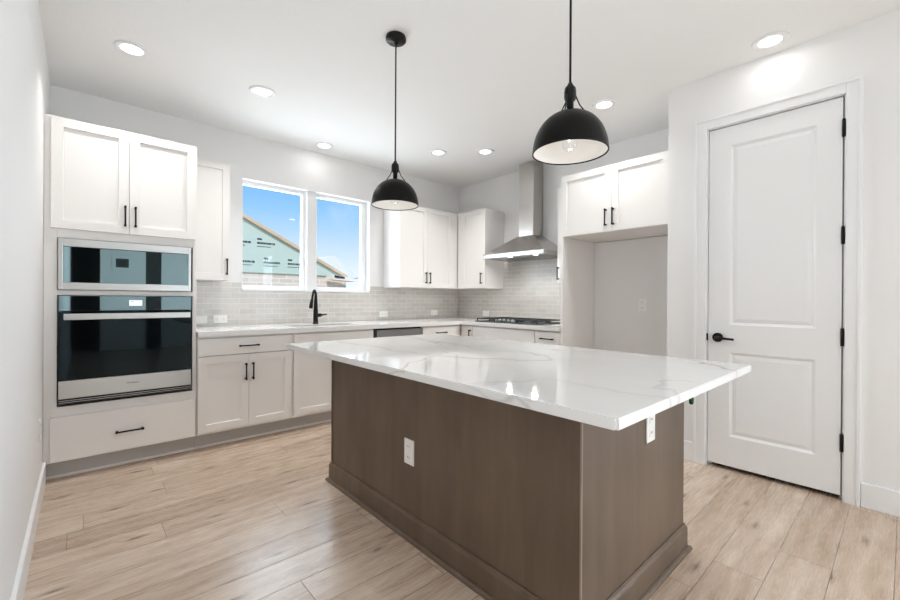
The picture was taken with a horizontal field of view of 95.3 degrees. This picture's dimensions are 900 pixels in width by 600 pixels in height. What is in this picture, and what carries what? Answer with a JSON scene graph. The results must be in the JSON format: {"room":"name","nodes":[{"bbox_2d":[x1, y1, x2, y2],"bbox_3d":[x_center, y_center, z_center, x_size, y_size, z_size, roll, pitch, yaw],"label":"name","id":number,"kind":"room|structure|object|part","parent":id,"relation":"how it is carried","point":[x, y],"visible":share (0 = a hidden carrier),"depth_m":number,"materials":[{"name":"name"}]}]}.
{"room":"kitchen","nodes":[
{"label":"kitchen","id":0,"kind":"room"},
{"bbox_2d":[0,0,50,599],"bbox_3d":[-0.098,-0.216,-0.271,0.150,2.775,9.230,0,0,-42],"label":"wall","id":1,"kind":"structure","parent":0,"point":[25,85],"depth_m":1.59,"materials":[{"name":"paint"}]},
{"bbox_2d":[10,462,45,599],"bbox_3d":[0.196,1.103,-0.481,0.016,0.140,8.190,0,0,-42],"label":"baseboard","id":2,"kind":"structure","parent":1,"relation":"attached to","point":[18,590],"depth_m":1.78,"materials":[{"name":"white paint"}]},
{"bbox_2d":[39,418,40,440],"bbox_3d":[-2.353,0.744,2.355,0.009,0.117,0.072,0,0,-42],"label":"wall outlet","id":3,"kind":"object","parent":1,"relation":"attached to","point":[40,418],"visible":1,"depth_m":2.34,"materials":[{"name":"white plastic"}]},
{"bbox_2d":[51,85,458,325],"bbox_3d":[-1.499,-0.233,4.572,4.235,2.775,0.150,0,0,-42],"label":"wall","id":4,"kind":"structure","parent":0,"point":[248,156],"depth_m":4.04,"materials":[{"name":"paint"}]},
{"bbox_2d":[196,316,206,323],"bbox_3d":[-2.307,0.179,3.731,0.172,0.072,0.010,0,0,-42],"label":"wall outlet","id":5,"kind":"object","parent":4,"relation":"attached to","point":[199,319],"visible":0.52,"depth_m":3.76,"materials":[{"name":"white plastic"}]},
{"bbox_2d":[197,158,229,281],"bbox_3d":[-2.156,-0.683,3.618,0.316,1.020,0.382,0,0,-42],"label":"upper cabinet","id":6,"kind":"object","parent":4,"relation":"attached to","point":[213,178],"visible":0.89,"depth_m":3.53,"materials":[{"name":"white paint"}]},
{"bbox_2d":[213,315,226,322],"bbox_3d":[-2.161,0.180,3.862,0.117,0.072,0.009,0,0,-42],"label":"wall outlet","id":7,"kind":"object","parent":4,"relation":"attached to","point":[216,318],"visible":1,"depth_m":3.86,"materials":[{"name":"white plastic"}]},
{"bbox_2d":[242,177,369,292],"bbox_3d":[-1.541,-0.642,4.520,1.424,1.107,0.157,0,0,-42],"label":"window","id":8,"kind":"structure","parent":4,"relation":"in","point":[308,198],"depth_m":4.49,"materials":[{"name":"white paint"}]},
{"bbox_3d":[-1.545,-0.099,4.521,1.424,0.022,0.157,0,0,-42],"label":"sill","id":9,"kind":"part","parent":8,"relation":"part of","materials":[{"name":"white paint"}]},
{"bbox_2d":[196,281,458,325],"bbox_3d":[-1.142,0.038,4.788,3.394,0.407,0.009,0,0,-42],"label":"backsplash","id":10,"kind":"structure","parent":4,"relation":"attached to","point":[212,298],"depth_m":4.51,"materials":[{"name":"tile"}]},
{"bbox_2d":[379,311,387,316],"bbox_3d":[-0.819,0.173,5.066,0.117,0.072,0.009,0,0,-42],"label":"wall outlet","id":11,"kind":"object","parent":4,"relation":"attached to","point":[381,313],"visible":1,"depth_m":5.06,"materials":[{"name":"white plastic"}]},
{"bbox_2d":[383,207,463,289],"bbox_3d":[-0.220,-0.646,5.356,1.280,0.990,0.382,0,0,-42],"label":"upper cabinet","id":12,"kind":"object","parent":4,"relation":"attached to","point":[420,244],"visible":0.94,"depth_m":5.05,"materials":[{"name":"white paint"}]},
{"bbox_3d":[-0.442,-0.647,4.961,0.416,0.986,0.020,0,0,-42],"label":"door","id":13,"kind":"part","parent":12,"relation":"part of","materials":[{"name":"white paint"}]},
{"bbox_3d":[-0.130,-0.645,5.240,0.416,0.986,0.020,0,0,-42],"label":"door","id":14,"kind":"part","parent":12,"relation":"part of","materials":[{"name":"white paint"}]},
{"bbox_2d":[431,310,436,314],"bbox_3d":[-0.217,0.173,5.607,0.117,0.072,0.009,0,0,-42],"label":"wall outlet","id":15,"kind":"object","parent":4,"relation":"attached to","point":[433,312],"visible":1,"depth_m":5.60,"materials":[{"name":"white plastic"}]},
{"bbox_2d":[23,421,899,599],"bbox_3d":[1.525,1.228,1.196,4.535,0.100,9.230,0,0,-42],"label":"floor","id":16,"kind":"structure","parent":0,"point":[259,517],"depth_m":2.01,"materials":[{"name":"brown wood"}]},
{"bbox_2d":[43,113,196,479],"bbox_3d":[-2.454,-0.007,3.088,0.830,2.318,0.780,0,0,-42],"label":"tall cabinet","id":17,"kind":"object","parent":16,"relation":"on","point":[101,183],"visible":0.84,"depth_m":2.78,"materials":[{"name":"white paint"}]},
{"bbox_3d":[-2.361,-0.806,2.703,0.386,0.701,0.020,0,0,-42],"label":"door","id":18,"kind":"part","parent":17,"relation":"part of","materials":[{"name":"white paint"}]},
{"bbox_3d":[-2.280,1.144,2.896,0.819,0.018,0.012,0,0,-42],"label":"toe moulding","id":19,"kind":"part","parent":17,"relation":"part of","materials":[{"name":"white paint"}]},
{"bbox_3d":[-2.222,0.885,2.840,0.784,0.280,0.020,0,0,-42],"label":"drawer","id":20,"kind":"part","parent":17,"relation":"part of","materials":[{"name":"white paint"}]},
{"bbox_2d":[58,296,190,404],"bbox_3d":[-2.389,0.319,3.034,0.719,0.693,0.662,0,0,-42],"label":"wall oven","id":21,"kind":"object","parent":17,"relation":"in","point":[110,347],"visible":1,"depth_m":2.79,"materials":[{"name":"black glass"}]},
{"bbox_3d":[-2.417,0.318,3.066,0.699,0.673,0.577,0,0,-42],"label":"casing","id":22,"kind":"part","parent":21,"relation":"part of","materials":[{"name":"silver metal"}]},
{"bbox_3d":[-2.213,0.295,2.839,0.719,0.439,0.032,0,0,-42],"label":"oven door","id":23,"kind":"part","parent":21,"relation":"part of","materials":[{"name":"black glass"}]},
{"bbox_3d":[-2.215,0.574,2.839,0.719,0.113,0.032,0,0,-42],"label":"panel","id":24,"kind":"part","parent":21,"relation":"part of","materials":[{"name":"silver metal"}]},
{"bbox_3d":[-2.213,0.022,2.841,0.719,0.098,0.026,0,0,-42],"label":"control panel","id":25,"kind":"part","parent":21,"relation":"part of","materials":[{"name":"black glass"}]},
{"bbox_3d":[-2.179,0.108,2.811,0.683,0.040,0.052,0,0,-42],"label":"handle","id":26,"kind":"part","parent":21,"relation":"part of","materials":[{"name":"silver metal"}]},
{"bbox_2d":[58,238,190,290],"bbox_3d":[-2.359,-0.231,3.001,0.723,0.328,0.446,0,0,-42],"label":"microwave","id":27,"kind":"object","parent":17,"relation":"in","point":[82,264],"visible":1,"depth_m":2.81,"materials":[{"name":"silver metal"}]},
{"bbox_3d":[-2.215,-0.228,2.844,0.683,0.232,0.016,0,0,-42],"label":"glass door","id":28,"kind":"part","parent":27,"relation":"part of","materials":[{"name":"black glass"}]},
{"bbox_3d":[-2.215,-0.571,2.799,0.013,0.142,0.036,0,0,-42],"label":"handle","id":29,"kind":"part","parent":17,"relation":"part of","materials":[{"name":"black metal"}]},
{"bbox_3d":[-2.201,0.896,2.821,0.157,0.013,0.036,0,0,-42],"label":"handle","id":30,"kind":"part","parent":17,"relation":"part of","materials":[{"name":"black metal"}]},
{"bbox_3d":[-2.174,-0.571,2.836,0.013,0.142,0.036,0,0,-42],"label":"handle","id":31,"kind":"part","parent":17,"relation":"part of","materials":[{"name":"black metal"}]},
{"bbox_3d":[-2.067,-0.804,2.967,0.394,0.701,0.020,0,0,-42],"label":"door","id":32,"kind":"part","parent":17,"relation":"part of","materials":[{"name":"white paint"}]},
{"bbox_2d":[194,333,291,448],"bbox_3d":[-1.881,0.720,3.607,0.720,0.868,0.780,0,0,-42],"label":"base cabinet","id":33,"kind":"object","parent":16,"relation":"on","point":[243,383],"visible":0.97,"depth_m":3.32,"materials":[{"name":"white paint"}]},
{"bbox_3d":[-1.782,0.727,3.234,0.358,0.581,0.020,0,0,-42],"label":"door","id":34,"kind":"part","parent":33,"relation":"part of","materials":[{"name":"white paint"}]},
{"bbox_3d":[-1.707,1.147,3.410,0.720,0.018,0.012,0,0,-42],"label":"toe moulding","id":35,"kind":"part","parent":33,"relation":"part of","materials":[{"name":"white paint"}]},
{"bbox_3d":[-1.650,0.366,3.349,0.705,0.132,0.020,0,0,-42],"label":"drawer","id":36,"kind":"part","parent":33,"relation":"part of","materials":[{"name":"white paint"}]},
{"bbox_3d":[-1.628,0.367,3.332,0.152,0.013,0.036,0,0,-42],"label":"handle","id":37,"kind":"part","parent":33,"relation":"part of","materials":[{"name":"black metal"}]},
{"bbox_3d":[-1.607,0.577,3.352,0.013,0.137,0.036,0,0,-42],"label":"handle","id":38,"kind":"part","parent":33,"relation":"part of","materials":[{"name":"black metal"}]},
{"bbox_3d":[-1.518,0.728,3.470,0.344,0.581,0.020,0,0,-42],"label":"door","id":39,"kind":"part","parent":33,"relation":"part of","materials":[{"name":"white paint"}]},
{"bbox_2d":[196,317,559,337],"bbox_3d":[-0.433,0.269,3.998,3.393,0.042,2.114,0,0,-42],"label":"countertop","id":40,"kind":"structure","parent":33,"relation":"on","point":[275,328],"depth_m":4.03,"materials":[{"name":"white stone"}]},
{"bbox_2d":[309,289,326,323],"bbox_3d":[-1.357,0.067,4.173,0.076,0.350,0.218,0,0,31],"label":"faucet","id":41,"kind":"object","parent":40,"relation":"on","point":[316,314],"visible":1,"depth_m":4.16,"materials":[{"name":"black metal"}]},
{"bbox_3d":[-1.373,-0.057,4.142,0.025,0.103,0.092,0,0,11],"label":"spout","id":42,"kind":"part","parent":41,"relation":"part of","materials":[{"name":"black metal"}]},
{"bbox_2d":[476,317,559,324],"bbox_3d":[0.777,0.233,4.657,0.520,0.042,0.880,0,0,-42],"label":"cooktop","id":43,"kind":"object","parent":40,"relation":"in","point":[511,320],"visible":0.99,"depth_m":4.50,"materials":[{"name":"metal"}]},
{"bbox_2d":[476,320,559,324],"bbox_3d":[0.777,0.249,4.657,0.520,0.010,0.880,0,0,-42],"label":"grate","id":44,"kind":"object","parent":43,"relation":"on","point":[533,322],"depth_m":4.44,"materials":[{"name":"metal"}]},
{"bbox_2d":[288,329,372,429],"bbox_3d":[-1.309,0.723,4.121,0.818,0.868,0.780,0,0,-42],"label":"base cabinet","id":45,"kind":"object","parent":16,"relation":"on","point":[310,374],"visible":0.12,"depth_m":3.72,"materials":[{"name":"white paint"}]},
{"bbox_3d":[-1.134,1.149,3.924,0.818,0.018,0.012,0,0,-42],"label":"toe moulding","id":46,"kind":"part","parent":45,"relation":"part of","materials":[{"name":"white paint"}]},
{"bbox_3d":[-1.225,0.729,3.733,0.397,0.581,0.020,0,0,-42],"label":"door","id":47,"kind":"part","parent":45,"relation":"part of","materials":[{"name":"white paint"}]},
{"bbox_3d":[-1.074,0.368,3.867,0.798,0.132,0.020,0,0,-42],"label":"drawer","id":48,"kind":"part","parent":45,"relation":"part of","materials":[{"name":"white paint"}]},
{"bbox_2d":[373,327,421,337],"bbox_3d":[-0.737,0.726,4.561,0.610,0.866,0.600,0,0,-42],"label":"dishwasher","id":49,"kind":"object","parent":16,"relation":"on","point":[403,331],"visible":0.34,"depth_m":4.32,"materials":[{"name":"silver metal"}]},
{"bbox_3d":[-0.763,0.677,4.157,0.029,0.766,0.027,0,0,-42],"label":"trim","id":50,"kind":"part","parent":49,"relation":"part of","materials":[{"name":"black metal"}]},
{"bbox_2d":[377,327,420,329],"bbox_3d":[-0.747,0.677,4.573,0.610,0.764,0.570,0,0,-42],"label":"control panel","id":51,"kind":"object","parent":49,"relation":"in","point":[412,328],"depth_m":4.39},
{"bbox_2d":[421,324,460,335],"bbox_3d":[-0.319,0.727,5.010,0.600,0.868,0.780,0,0,-42],"label":"base cabinet","id":52,"kind":"object","parent":16,"relation":"on","point":[443,329],"visible":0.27,"depth_m":4.75,"materials":[{"name":"white paint"}]},
{"bbox_3d":[-0.102,0.373,4.739,0.551,0.132,0.020,0,0,-42],"label":"drawer","id":53,"kind":"part","parent":52,"relation":"part of","materials":[{"name":"white paint"}]},
{"bbox_2d":[461,324,473,336],"bbox_3d":[0.418,0.731,5.078,0.692,0.868,0.208,0,0,-42],"label":"base cabinet","id":54,"kind":"object","parent":16,"relation":"on","point":[466,330],"visible":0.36,"depth_m":4.86,"materials":[{"name":"white paint"}]},
{"bbox_2d":[473,325,535,342],"bbox_3d":[0.785,0.734,4.669,0.692,0.868,0.885,0,0,-42],"label":"base cabinet","id":55,"kind":"object","parent":16,"relation":"on","point":[512,334],"visible":0.04,"depth_m":4.42,"materials":[{"name":"white paint"}]},
{"bbox_2d":[325,360,693,599],"bbox_3d":[0.178,0.738,2.293,0.985,0.862,1.841,0,0,-42],"label":"kitchen island","id":56,"kind":"object","parent":16,"relation":"on","point":[513,502],"depth_m":1.65,"materials":[{"name":"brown wood"}]},
{"bbox_2d":[404,438,413,466],"bbox_3d":[-0.202,0.747,2.017,0.009,0.122,0.076,0,0,-42],"label":"wall outlet","id":57,"kind":"object","parent":56,"relation":"attached to","point":[408,444],"visible":1,"depth_m":2.01,"materials":[{"name":"white plastic"}]},
{"bbox_2d":[406,454,410,461],"bbox_3d":[-0.204,0.774,2.015,0.002,0.032,0.032,0,0,-42],"label":"receptacle","id":58,"kind":"object","parent":57,"relation":"attached to","point":[408,456],"depth_m":2.01,"materials":[{"name":"white plastic"}]},
{"bbox_3d":[0.169,1.107,2.292,0.942,0.122,1.802,0,0,-42],"label":"skirting","id":59,"kind":"part","parent":56,"relation":"part of","materials":[{"name":"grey wood"}]},
{"bbox_3d":[0.169,1.159,2.292,0.974,0.019,1.834,0,0,-42],"label":"shoe moulding","id":60,"kind":"part","parent":56,"relation":"part of","materials":[{"name":"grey wood"}]},
{"bbox_2d":[286,333,750,430],"bbox_3d":[0.154,0.291,2.162,1.245,0.030,2.104,0,0,-42],"label":"island countertop","id":61,"kind":"structure","parent":56,"relation":"on","point":[612,390],"depth_m":1.60,"materials":[{"name":"white stone"}]},
{"bbox_2d":[646,415,654,442],"bbox_3d":[0.820,0.513,1.674,0.078,0.128,0.009,0,0,-42],"label":"wall outlet","id":62,"kind":"object","parent":56,"relation":"attached to","point":[650,421],"visible":0.78,"depth_m":1.66,"materials":[{"name":"white plastic"}]},
{"bbox_3d":[1.131,0.470,1.936,0.040,0.046,0.022,0,0,-8],"label":"cap","id":63,"kind":"part","parent":56,"relation":"part of","materials":[{"name":"green plastic"}]},
{"bbox_2d":[535,330,559,345],"bbox_3d":[1.181,0.737,4.228,0.692,0.868,0.296,0,0,-42],"label":"drawer","id":64,"kind":"object","parent":16,"relation":"on","point":[541,336],"visible":0.18,"depth_m":4.01,"materials":[{"name":"white paint"}]},
{"bbox_2d":[560,237,594,348],"bbox_3d":[1.302,0.289,4.112,0.653,1.766,0.027,0,0,-42],"label":"panel","id":65,"kind":"object","parent":16,"relation":"on","point":[577,256],"visible":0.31,"depth_m":4.05,"materials":[{"name":"white paint"}]},
{"bbox_2d":[38,0,899,187],"bbox_3d":[1.542,-1.657,1.191,4.535,0.120,9.230,0,0,-42],"label":"ceiling","id":66,"kind":"structure","parent":0,"point":[472,76],"depth_m":2.76,"materials":[{"name":"white paint"}]},
{"bbox_2d":[113,40,149,57],"bbox_3d":[-2.053,-1.616,2.648,0.190,0.009,0.190,0,0,-42],"label":"recessed light","id":67,"kind":"object","parent":66,"relation":"in","point":[129,48],"visible":1,"depth_m":2.64,"materials":[{"name":"white paint"}]},
{"bbox_2d":[249,85,275,97],"bbox_3d":[-1.454,-1.613,3.185,0.190,0.009,0.190,0,0,-42],"label":"recessed light","id":68,"kind":"object","parent":66,"relation":"in","point":[260,91],"visible":1,"depth_m":3.18,"materials":[{"name":"white paint"}]},
{"bbox_2d":[315,142,333,148],"bbox_3d":[-1.320,-1.614,4.300,0.190,0.009,0.190,0,0,-42],"label":"recessed light","id":69,"kind":"object","parent":66,"relation":"in","point":[322,145],"visible":1,"depth_m":4.29,"materials":[{"name":"white paint"}]},
{"bbox_2d":[371,31,418,210],"bbox_3d":[-0.334,-1.094,2.512,0.288,1.032,0.288,0,0,-42],"label":"pendant lamp","id":70,"kind":"object","parent":66,"relation":"hanging from","point":[394,194],"visible":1,"depth_m":2.47,"materials":[{"name":"black metal"}]},
{"bbox_3d":[-0.336,-0.657,2.513,0.286,0.158,0.286,0,0,-42],"label":"lamp shade","id":71,"kind":"part","parent":70,"relation":"part of","materials":[{"name":"black metal"}]},
{"bbox_3d":[-0.333,-1.205,2.512,0.009,0.730,0.009,0,0,-42],"label":"cord","id":72,"kind":"part","parent":70,"relation":"part of","materials":[{"name":"black metal"}]},
{"bbox_2d":[429,149,446,155],"bbox_3d":[-0.130,-1.607,4.482,0.190,0.009,0.190,0,0,-42],"label":"recessed light","id":73,"kind":"object","parent":66,"relation":"in","point":[437,152],"visible":1,"depth_m":4.47,"materials":[{"name":"white paint"}]},
{"bbox_2d":[477,148,493,154],"bbox_3d":[0.384,-1.604,4.445,0.190,0.009,0.190,0,0,-42],"label":"recessed light","id":74,"kind":"object","parent":66,"relation":"in","point":[485,151],"visible":1,"depth_m":4.44,"materials":[{"name":"white paint"}]},
{"bbox_2d":[532,0,608,164],"bbox_3d":[0.469,-1.088,1.596,0.288,1.032,0.288,0,0,-42],"label":"pendant lamp","id":75,"kind":"object","parent":66,"relation":"hanging from","point":[571,135],"visible":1,"depth_m":1.57,"materials":[{"name":"black metal"}]},
{"bbox_3d":[0.467,-0.651,1.597,0.286,0.158,0.286,0,0,-42],"label":"lamp shade","id":76,"kind":"part","parent":75,"relation":"part of","materials":[{"name":"black metal"}]},
{"bbox_3d":[0.470,-1.199,1.596,0.009,0.730,0.009,0,0,-42],"label":"cord","id":77,"kind":"part","parent":75,"relation":"part of","materials":[{"name":"black metal"}]},
{"bbox_2d":[592,99,616,110],"bbox_3d":[1.262,-1.597,3.362,0.190,0.009,0.190,0,0,-42],"label":"recessed light","id":78,"kind":"object","parent":66,"relation":"in","point":[604,104],"visible":1,"depth_m":3.35,"materials":[{"name":"white paint"}]},
{"bbox_2d":[751,31,789,50],"bbox_3d":[1.972,-1.592,2.528,0.190,0.009,0.190,0,0,-42],"label":"recessed light","id":79,"kind":"object","parent":66,"relation":"in","point":[774,39],"visible":1,"depth_m":2.52,"materials":[{"name":"white paint"}]},
{"bbox_2d":[459,128,667,317],"bbox_3d":[1.779,-0.213,4.202,0.150,2.775,5.080,0,0,-42],"label":"wall","id":80,"kind":"structure","parent":0,"point":[501,193],"depth_m":4.80,"materials":[{"name":"paint"}]},
{"bbox_2d":[458,208,503,288],"bbox_3d":[0.385,-0.642,5.350,0.388,0.990,0.500,0,0,-42],"label":"upper cabinet","id":81,"kind":"object","parent":80,"relation":"attached to","point":[481,231],"visible":0.99,"depth_m":5.21,"materials":[{"name":"white paint"}]},
{"bbox_3d":[0.301,-0.643,5.222,0.020,0.986,0.414,0,0,-42],"label":"door","id":82,"kind":"part","parent":81,"relation":"part of","materials":[{"name":"white paint"}]},
{"bbox_2d":[483,311,488,315],"bbox_3d":[0.482,0.180,5.513,0.009,0.072,0.117,0,0,-42],"label":"wall outlet","id":83,"kind":"object","parent":80,"relation":"attached to","point":[485,313],"visible":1,"depth_m":5.51,"materials":[{"name":"white plastic"}]},
{"bbox_2d":[459,258,560,321],"bbox_3d":[0.837,-0.140,5.132,0.009,0.785,2.121,0,0,-42],"label":"backsplash","id":84,"kind":"structure","parent":80,"relation":"attached to","point":[531,289],"depth_m":5.07,"materials":[{"name":"tile"}]},
{"bbox_2d":[483,160,557,261],"bbox_3d":[0.861,-1.044,4.744,0.478,1.122,0.870,0,0,-42],"label":"range hood","id":85,"kind":"object","parent":80,"relation":"attached to","point":[530,244],"visible":0.92,"depth_m":4.75,"materials":[{"name":"silver metal"}]},
{"bbox_2d":[556,188,560,282],"bbox_3d":[1.319,-0.671,4.303,0.378,0.990,0.246,0,0,-42],"label":"upper cabinet","id":86,"kind":"object","parent":80,"relation":"attached to","point":[558,267],"visible":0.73,"depth_m":4.27,"materials":[{"name":"white paint"}]},
{"bbox_2d":[561,151,667,242],"bbox_3d":[1.615,-0.880,3.748,0.698,0.574,0.976,0,0,-42],"label":"upper cabinet","id":87,"kind":"object","parent":80,"relation":"attached to","point":[626,200],"visible":0.9,"depth_m":3.52,"materials":[{"name":"white paint"}]},
{"bbox_3d":[1.230,-0.883,3.724,0.020,0.570,0.492,0,0,-42],"label":"door","id":88,"kind":"part","parent":87,"relation":"part of","materials":[{"name":"white paint"}]},
{"bbox_3d":[1.389,-0.717,3.505,0.036,0.147,0.013,0,0,-42],"label":"handle","id":89,"kind":"part","parent":87,"relation":"part of","materials":[{"name":"black metal"}]},
{"bbox_3d":[1.555,-0.880,3.362,0.020,0.570,0.474,0,0,-42],"label":"door","id":90,"kind":"part","parent":87,"relation":"part of","materials":[{"name":"white paint"}]},
{"bbox_2d":[594,236,667,355],"bbox_3d":[1.850,0.294,3.944,0.085,1.764,0.952,0,0,-42],"label":"wall","id":91,"kind":"structure","parent":0,"point":[626,272],"depth_m":3.98,"materials":[{"name":"paint"}]},
{"bbox_2d":[638,299,645,310],"bbox_3d":[1.828,0.049,3.900,0.009,0.117,0.072,0,0,-42],"label":"wall outlet","id":92,"kind":"object","parent":91,"relation":"attached to","point":[641,302],"visible":1,"depth_m":3.90,"materials":[{"name":"white plastic"}]},
{"bbox_2d":[667,9,899,505],"bbox_3d":[3.875,-0.195,1.207,0.731,2.775,5.822,0,0,-42],"label":"wall","id":93,"kind":"structure","parent":0,"point":[870,48],"depth_m":2.34,"materials":[{"name":"paint"}]},
{"bbox_2d":[706,97,845,494],"bbox_3d":[2.068,-0.024,2.662,0.096,2.347,0.712,0,0,-42],"label":"door","id":94,"kind":"structure","parent":93,"relation":"in","point":[777,230],"depth_m":2.64,"materials":[{"name":"white paint"}]},
{"bbox_3d":[1.886,0.263,2.837,0.061,0.064,0.138,0,0,-42],"label":"handle","id":95,"kind":"part","parent":94,"relation":"part of","materials":[{"name":"black metal"}]},
{"bbox_2d":[692,75,863,506],"bbox_3d":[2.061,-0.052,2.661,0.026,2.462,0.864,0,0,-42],"label":"trim","id":96,"kind":"structure","parent":93,"relation":"attached to","point":[854,87],"depth_m":2.38,"materials":[{"name":"white paint"}]},
{"bbox_2d":[684,440,899,516],"bbox_3d":[3.586,1.121,0.964,0.016,0.140,5.812,0,0,-42],"label":"baseboard","id":97,"kind":"structure","parent":93,"relation":"attached to","point":[873,497],"depth_m":2.29,"materials":[{"name":"white paint"}]},
{"label":"outside","id":98,"kind":"structure","parent":0,"visible":0},
{"bbox_3d":[-14.930,1.417,30.100,42.000,0.130,55.270,0,0,-42],"label":"ground","id":99,"kind":"structure","parent":98,"visible":0},
{"bbox_2d":[242,213,357,287],"bbox_3d":[-6.382,-1.270,10.072,7.950,5.374,6.470,0,0,-42],"label":"neighbouring house","id":100,"kind":"structure","parent":99,"relation":"on","point":[269,259],"depth_m":8.73,"materials":[{"name":"teal wood"}]}
]}

